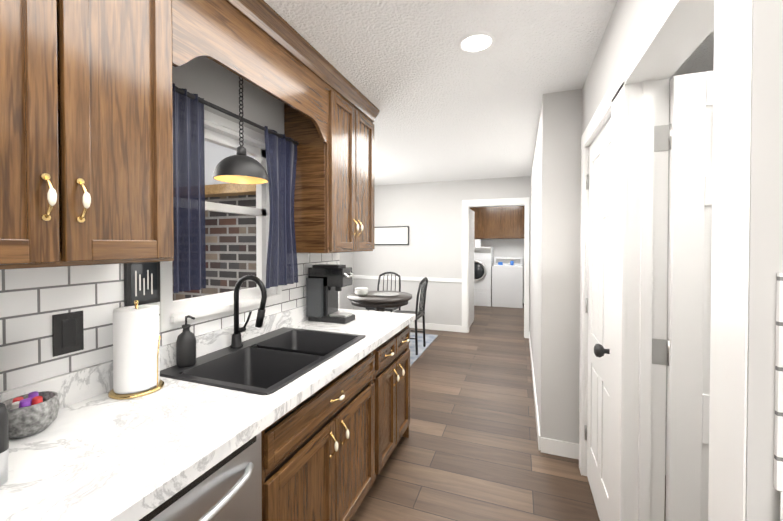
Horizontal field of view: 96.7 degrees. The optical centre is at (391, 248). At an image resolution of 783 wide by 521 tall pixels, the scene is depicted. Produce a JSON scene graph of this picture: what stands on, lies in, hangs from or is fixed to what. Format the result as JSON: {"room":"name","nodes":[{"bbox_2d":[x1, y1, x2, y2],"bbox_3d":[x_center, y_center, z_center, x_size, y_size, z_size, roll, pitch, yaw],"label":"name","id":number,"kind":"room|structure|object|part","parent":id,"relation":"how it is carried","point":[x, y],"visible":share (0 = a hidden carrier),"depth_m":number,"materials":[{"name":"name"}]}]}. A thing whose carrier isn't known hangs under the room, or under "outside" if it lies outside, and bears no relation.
{"room":"kitchen","nodes":[
{"label":"kitchen","id":0,"kind":"room"},
{"bbox_2d":[172,56,338,347],"bbox_3d":[-1.234,0.197,0.795,0.120,2.440,4.330,0,1,20],"label":"wall","id":1,"kind":"structure","parent":0,"point":[209,80],"depth_m":1.74,"materials":[{"name":"paint"}]},
{"bbox_2d":[0,0,173,269],"bbox_3d":[-0.960,-0.489,0.871,0.326,1.068,0.660,0,1,20],"label":"upper cabinet","id":2,"kind":"object","parent":1,"relation":"attached to","point":[86,140],"visible":1,"depth_m":0.88,"materials":[{"name":"brown wood"}]},
{"bbox_2d":[172,0,335,142],"bbox_3d":[-0.525,-0.820,1.575,0.077,0.422,0.969,0,1,20],"label":"arched valance","id":3,"kind":"object","parent":2,"relation":"attached to","point":[263,45],"visible":0.98,"depth_m":1.48,"materials":[{"name":"brown wood"}]},
{"bbox_2d":[0,296,338,406],"bbox_3d":[-1.171,0.457,0.760,0.020,0.100,4.290,0,1,20],"label":"backsplash","id":4,"kind":"structure","parent":1,"relation":"attached to","point":[71,387],"depth_m":1.19,"materials":[{"name":"white stone"}]},
{"bbox_2d":[0,253,339,391],"bbox_3d":[-1.173,-0.089,0.772,0.008,0.989,4.325,0,1,20],"label":"tile backsplash","id":5,"kind":"structure","parent":1,"relation":"attached to","point":[33,301],"depth_m":1.12,"materials":[{"name":"white tile"}]},
{"bbox_2d":[52,310,83,356],"bbox_3d":[-1.038,0.272,1.118,0.008,0.130,0.080,0,1,20],"label":"electrical outlet plate","id":6,"kind":"object","parent":5,"relation":"attached to","point":[67,333],"visible":1,"depth_m":1.11,"materials":[{"name":"black plastic"}]},
{"bbox_2d":[124,262,159,306],"bbox_3d":[-0.952,0.129,1.333,0.018,0.170,0.125,0,1,20],"label":"picture frame","id":7,"kind":"object","parent":5,"relation":"attached to","point":[141,283],"visible":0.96,"depth_m":1.32,"materials":[{"name":"black glass"}]},
{"bbox_2d":[160,110,281,331],"bbox_3d":[-0.851,-0.151,1.774,0.157,0.970,0.760,0,1,20],"label":"window","id":8,"kind":"structure","parent":1,"relation":"in","point":[221,131],"depth_m":1.78,"materials":[{"name":"white wood"}]},
{"bbox_2d":[172,83,298,292],"bbox_3d":[-0.769,-0.213,1.676,0.118,0.855,0.967,0,1,20],"label":"curtain","id":9,"kind":"object","parent":1,"relation":"attached to","point":[189,267],"visible":0.94,"depth_m":1.48,"materials":[{"name":"blue fabric"}]},
{"bbox_2d":[284,69,379,252],"bbox_3d":[-0.374,-0.509,2.398,0.364,1.068,0.670,0,1,20],"label":"upper cabinet","id":10,"kind":"object","parent":1,"relation":"attached to","point":[334,202],"visible":0.94,"depth_m":2.13,"materials":[{"name":"brown wood"}]},
{"bbox_2d":[340,252,352,309],"bbox_3d":[-1.320,0.144,4.751,0.120,2.440,3.270,0,1,20],"label":"wall","id":11,"kind":"structure","parent":0,"point":[346,258],"depth_m":6.04,"materials":[{"name":"paint"}]},
{"bbox_2d":[353,176,529,331],"bbox_3d":[0.715,0.130,5.805,3.205,2.440,0.120,0,1,20],"label":"wall","id":12,"kind":"structure","parent":0,"point":[429,214],"depth_m":5.77,"materials":[{"name":"paint"}]},
{"bbox_2d":[375,226,408,244],"bbox_3d":[-0.026,-0.212,5.997,0.680,0.320,0.022,0,1,20],"label":"picture frame","id":13,"kind":"object","parent":12,"relation":"attached to","point":[394,235],"visible":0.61,"depth_m":5.97,"materials":[{"name":"white paper"}]},
{"bbox_2d":[353,275,461,282],"bbox_3d":[0.229,0.519,5.915,1.919,0.060,0.019,0,1,20],"label":"trim","id":14,"kind":"structure","parent":12,"relation":"attached to","point":[411,278],"depth_m":5.87,"materials":[{"name":"white wood"}]},
{"bbox_2d":[409,322,461,331],"bbox_3d":[0.231,1.299,5.929,1.919,0.100,0.011,0,1,20],"label":"baseboard","id":15,"kind":"structure","parent":12,"relation":"attached to","point":[442,327],"depth_m":5.72,"materials":[{"name":"white wood"}]},
{"bbox_2d":[469,209,473,327],"bbox_3d":[1.378,0.337,6.074,0.035,2.004,0.800,0,1,20],"label":"laundry door","id":16,"kind":"structure","parent":12,"relation":"in","point":[471,266],"depth_m":6.10,"materials":[{"name":"white wood"}]},
{"bbox_2d":[462,197,528,337],"bbox_3d":[1.620,0.295,5.463,1.002,2.120,0.139,0,1,20],"label":"door frame","id":17,"kind":"structure","parent":12,"relation":"attached to","point":[467,205],"depth_m":5.51,"materials":[{"name":"white wood"}]},
{"bbox_2d":[475,240,480,246],"bbox_3d":[1.927,-0.174,8.189,0.320,0.294,0.200,0,1,20],"label":"outlet box","id":18,"kind":"object","parent":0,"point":[477,243],"visible":0.25,"depth_m":8.11,"materials":[{"name":"white plastic"}]},
{"bbox_2d":[264,0,713,185],"bbox_3d":[1.094,-1.109,3.451,5.700,0.100,11.200,0,1,20],"label":"ceiling","id":19,"kind":"structure","parent":0,"point":[430,90],"depth_m":2.00,"materials":[{"name":"white paint"}]},
{"bbox_2d":[213,77,268,183],"bbox_3d":[-0.703,-0.676,1.627,0.240,0.714,0.240,0,1,20],"label":"pendant lamp","id":20,"kind":"object","parent":19,"relation":"hanging from","point":[240,167],"visible":0.75,"depth_m":1.58,"materials":[{"name":"black metal"}]},
{"bbox_2d":[458,31,494,53],"bbox_3d":[0.428,-1.032,1.753,0.184,0.008,0.184,0,1,20],"label":"recessed light","id":21,"kind":"object","parent":19,"relation":"in","point":[476,42],"visible":1,"depth_m":1.75,"materials":[{"name":"white plastic"}]},
{"bbox_2d":[474,239,523,302],"bbox_3d":[2.713,0.094,8.531,1.860,2.440,0.120,0,1,20],"label":"wall","id":22,"kind":"structure","parent":0,"point":[508,247],"depth_m":8.43,"materials":[{"name":"white paint"}]},
{"bbox_2d":[470,207,485,238],"bbox_3d":[2.016,-0.636,8.525,0.510,0.820,0.345,0,1,20],"label":"upper cabinet","id":23,"kind":"object","parent":22,"relation":"attached to","point":[479,212],"depth_m":8.31,"materials":[{"name":"brown wood"}]},
{"bbox_2d":[486,206,505,238],"bbox_3d":[2.408,-0.634,8.380,0.565,0.820,0.345,0,1,20],"label":"upper cabinet","id":24,"kind":"object","parent":22,"relation":"attached to","point":[500,222],"depth_m":8.19,"materials":[{"name":"brown wood"}]},
{"bbox_2d":[506,205,524,238],"bbox_3d":[2.825,-0.632,8.226,0.565,0.820,0.345,0,1,20],"label":"upper cabinet","id":25,"kind":"object","parent":22,"relation":"attached to","point":[514,214],"depth_m":8.04,"materials":[{"name":"brown wood"}]},
{"bbox_2d":[350,303,665,520],"bbox_3d":[0.110,1.426,3.849,7.800,0.100,11.200,0,1,20],"label":"floor","id":26,"kind":"structure","parent":0,"point":[468,449],"depth_m":2.42,"materials":[{"name":"brown wood"}]},
{"bbox_2d":[139,432,261,520],"bbox_3d":[-0.752,0.976,0.889,0.657,0.854,0.586,0,1,20],"label":"dishwasher","id":27,"kind":"object","parent":26,"relation":"on","point":[228,488],"visible":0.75,"depth_m":0.92,"materials":[{"name":"silver metal"}]},
{"bbox_2d":[156,375,379,520],"bbox_3d":[-0.533,1.061,1.614,0.626,0.690,0.910,0,1,20],"label":"base cabinet","id":28,"kind":"object","parent":26,"relation":"on","point":[326,470],"depth_m":1.46,"materials":[{"name":"brown wood"}]},
{"bbox_2d":[364,323,409,470],"bbox_3d":[-0.265,0.962,2.335,0.626,0.869,0.700,0,1,20],"label":"base cabinet","id":29,"kind":"object","parent":26,"relation":"on","point":[391,360],"depth_m":2.18,"materials":[{"name":"brown wood"}]},
{"bbox_2d":[0,307,415,520],"bbox_3d":[-0.874,0.528,0.651,0.653,0.040,4.290,0,1,20],"label":"countertop","id":30,"kind":"structure","parent":29,"relation":"on","point":[102,458],"depth_m":0.91,"materials":[{"name":"white stone"}]},
{"bbox_2d":[0,403,8,485],"bbox_3d":[-0.984,0.339,0.654,0.371,0.336,0.279,0,1,20],"label":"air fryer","id":31,"kind":"object","parent":30,"relation":"on","point":[4,441],"visible":1,"depth_m":0.69,"materials":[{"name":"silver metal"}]},
{"bbox_2d":[2,391,59,438],"bbox_3d":[-0.999,0.454,0.957,0.125,0.097,0.126,0,1,20],"label":"stone bowl","id":32,"kind":"object","parent":30,"relation":"on","point":[32,413],"visible":0.92,"depth_m":0.93,"materials":[{"name":"stone"}]},
{"bbox_2d":[108,300,163,399],"bbox_3d":[-0.898,0.341,1.228,0.160,0.317,0.160,0,1,20],"label":"paper towel","id":33,"kind":"object","parent":30,"relation":"on","point":[136,363],"visible":1,"depth_m":1.18,"materials":[{"name":"white paper"}]},
{"bbox_2d":[172,315,199,366],"bbox_3d":[-0.856,0.385,1.458,0.082,0.209,0.072,0,1,20],"label":"soap dispenser","id":34,"kind":"object","parent":30,"relation":"on","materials":[{"name":"black plastic"}]},
{"bbox_2d":[228,275,267,346],"bbox_3d":[-0.687,0.307,1.707,0.212,0.357,0.096,0,1,20],"label":"faucet","id":35,"kind":"object","parent":30,"relation":"on","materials":[{"name":"black metal"}]},
{"bbox_2d":[160,327,367,454],"bbox_3d":[-0.539,0.587,1.653,0.560,0.200,0.810,0,1,20],"label":"sink","id":36,"kind":"object","parent":30,"relation":"in","point":[288,353],"depth_m":1.62,"materials":[{"name":"black stone"}]},
{"bbox_2d":[306,264,354,323],"bbox_3d":[-0.404,0.299,2.324,0.286,0.372,0.170,0,1,20],"label":"coffee maker","id":37,"kind":"object","parent":30,"relation":"on","point":[325,283],"visible":1,"depth_m":2.28,"materials":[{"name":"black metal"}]},
{"bbox_2d":[409,332,437,366],"bbox_3d":[-0.343,1.359,4.656,1.490,0.012,2.100,0,1,20],"label":"dining rug","id":38,"kind":"object","parent":26,"relation":"on","point":[429,340],"visible":0.21,"depth_m":4.88,"materials":[{"name":"blue fabric"}]},
{"bbox_2d":[347,287,411,311],"bbox_3d":[-0.147,0.923,4.418,0.820,0.844,0.820,0,1,20],"label":"dining table","id":39,"kind":"object","parent":38,"relation":"on","point":[380,301],"visible":0.79,"depth_m":4.21,"materials":[{"name":"black wood"}]},
{"bbox_2d":[366,272,400,311],"bbox_3d":[-0.101,0.858,5.288,0.420,0.972,0.486,0,1,20],"label":"chair","id":40,"kind":"object","parent":38,"relation":"on","point":[389,309],"visible":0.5,"depth_m":5.44,"materials":[{"name":"black metal"}]},
{"bbox_2d":[393,277,427,354],"bbox_3d":[0.231,0.867,4.650,0.486,0.972,0.420,0,1,20],"label":"chair","id":41,"kind":"object","parent":38,"relation":"on","point":[420,313],"visible":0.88,"depth_m":4.58,"materials":[{"name":"black metal"}]},
{"bbox_2d":[474,247,492,306],"bbox_3d":[2.047,0.645,8.294,0.680,1.345,0.740,0,1,20],"label":"washer","id":42,"kind":"object","parent":26,"relation":"on","point":[483,260],"visible":0.56,"depth_m":7.93,"materials":[{"name":"white metal"}]},
{"bbox_2d":[492,257,522,307],"bbox_3d":[2.700,0.770,8.086,0.650,1.100,0.680,0,1,20],"label":"dryer","id":43,"kind":"object","parent":26,"relation":"on","point":[507,281],"visible":1,"depth_m":7.79,"materials":[{"name":"white metal"}]},
{"bbox_2d":[780,492,782,520],"bbox_3d":[1.459,0.923,-0.041,1.954,1.010,0.644,0,1,20],"label":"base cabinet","id":44,"kind":"object","parent":26,"relation":"on","point":[781,506],"visible":1,"depth_m":0.58,"materials":[{"name":"wood"}]},
{"bbox_2d":[530,103,541,425],"bbox_3d":[1.632,0.156,3.840,0.120,2.440,2.930,0,1,20],"label":"wall","id":45,"kind":"structure","parent":0,"point":[535,249],"depth_m":3.19,"materials":[{"name":"paint"}]},
{"bbox_2d":[529,332,542,452],"bbox_3d":[1.547,1.327,3.816,0.012,0.100,3.061,0,1,20],"label":"baseboard","id":46,"kind":"structure","parent":45,"relation":"attached to","point":[540,439],"depth_m":2.86,"materials":[{"name":"white wood"}]},
{"bbox_2d":[540,76,672,474],"bbox_3d":[2.094,0.180,2.042,2.235,2.440,0.120,0,1,20],"label":"wall","id":47,"kind":"structure","parent":0,"point":[560,251],"depth_m":2.33,"materials":[{"name":"paint"}]},
{"bbox_2d":[582,0,658,134],"bbox_3d":[1.010,0.187,1.484,0.120,2.440,1.680,0,1,20],"label":"wall","id":48,"kind":"structure","parent":0,"point":[628,19],"depth_m":1.50,"materials":[{"name":"paint"}]},
{"bbox_2d":[585,117,610,520],"bbox_3d":[1.058,0.393,1.804,0.111,2.004,0.702,0,1,20],"label":"closed door","id":49,"kind":"structure","parent":48,"relation":"in","point":[598,181],"depth_m":1.81,"materials":[{"name":"white wood"}]},
{"bbox_3d":[0.943,0.457,1.545,0.076,0.064,0.064,0,1,20],"label":"knob","id":50,"kind":"part","parent":49,"relation":"part of","materials":[{"name":"black metal"}]},
{"bbox_2d":[579,0,751,520],"bbox_3d":[0.967,0.359,1.389,0.138,2.100,1.703,0,1,20],"label":"door frame","id":51,"kind":"structure","parent":48,"relation":"attached to","point":[634,103],"depth_m":1.25,"materials":[{"name":"white wood"}]},
{"bbox_2d":[652,71,713,520],"bbox_3d":[1.244,0.402,1.149,0.658,2.004,0.035,0,1,20],"label":"open door","id":52,"kind":"structure","parent":48,"relation":"in","point":[684,137],"depth_m":1.21,"materials":[{"name":"white wood"}]},
{"bbox_2d":[745,0,782,520],"bbox_3d":[1.579,0.203,0.314,2.000,2.440,0.120,0,1,20],"label":"wall","id":53,"kind":"structure","parent":0,"point":[765,251],"depth_m":0.60,"materials":[{"name":"paint"}]},
{"bbox_2d":[774,272,782,491],"bbox_3d":[1.569,0.230,0.249,1.955,0.368,0.008,0,1,20],"label":"wall tile","id":54,"kind":"structure","parent":53,"relation":"attached to","point":[778,456],"depth_m":0.59,"materials":[{"name":"white tile"}]},
{"label":"outside","id":55,"kind":"structure","parent":0,"visible":0},
{"bbox_3d":[-3.049,1.560,1.326,3.630,0.099,4.270,0,1,20],"label":"ground","id":56,"kind":"structure","parent":55,"visible":0},
{"bbox_2d":[205,183,255,196],"bbox_3d":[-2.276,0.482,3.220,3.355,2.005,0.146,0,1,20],"label":"beam","id":57,"kind":"structure","parent":56,"relation":"on","point":[227,189],"depth_m":2.79,"materials":[{"name":"brown wood"}]},
{"bbox_2d":[204,141,255,184],"bbox_3d":[-2.320,-0.719,3.263,3.630,0.393,0.066,0,1,20],"label":"fascia","id":58,"kind":"object","parent":57,"relation":"on","point":[215,154],"depth_m":2.92,"materials":[{"name":"paint"}]},
{"bbox_3d":[-1.185,0.167,3.022,1.335,2.440,0.120,0,1,20],"label":"wall","id":59,"kind":"structure","parent":0,"visible":0},
{"bbox_2d":[172,194,256,300],"bbox_3d":[-2.298,-0.167,3.330,3.630,3.300,0.054,0,1,20],"label":"brick","id":60,"kind":"object","parent":59,"relation":"attached to","point":[230,242],"depth_m":2.97,"materials":[{"name":"brown brick"}]}
]}

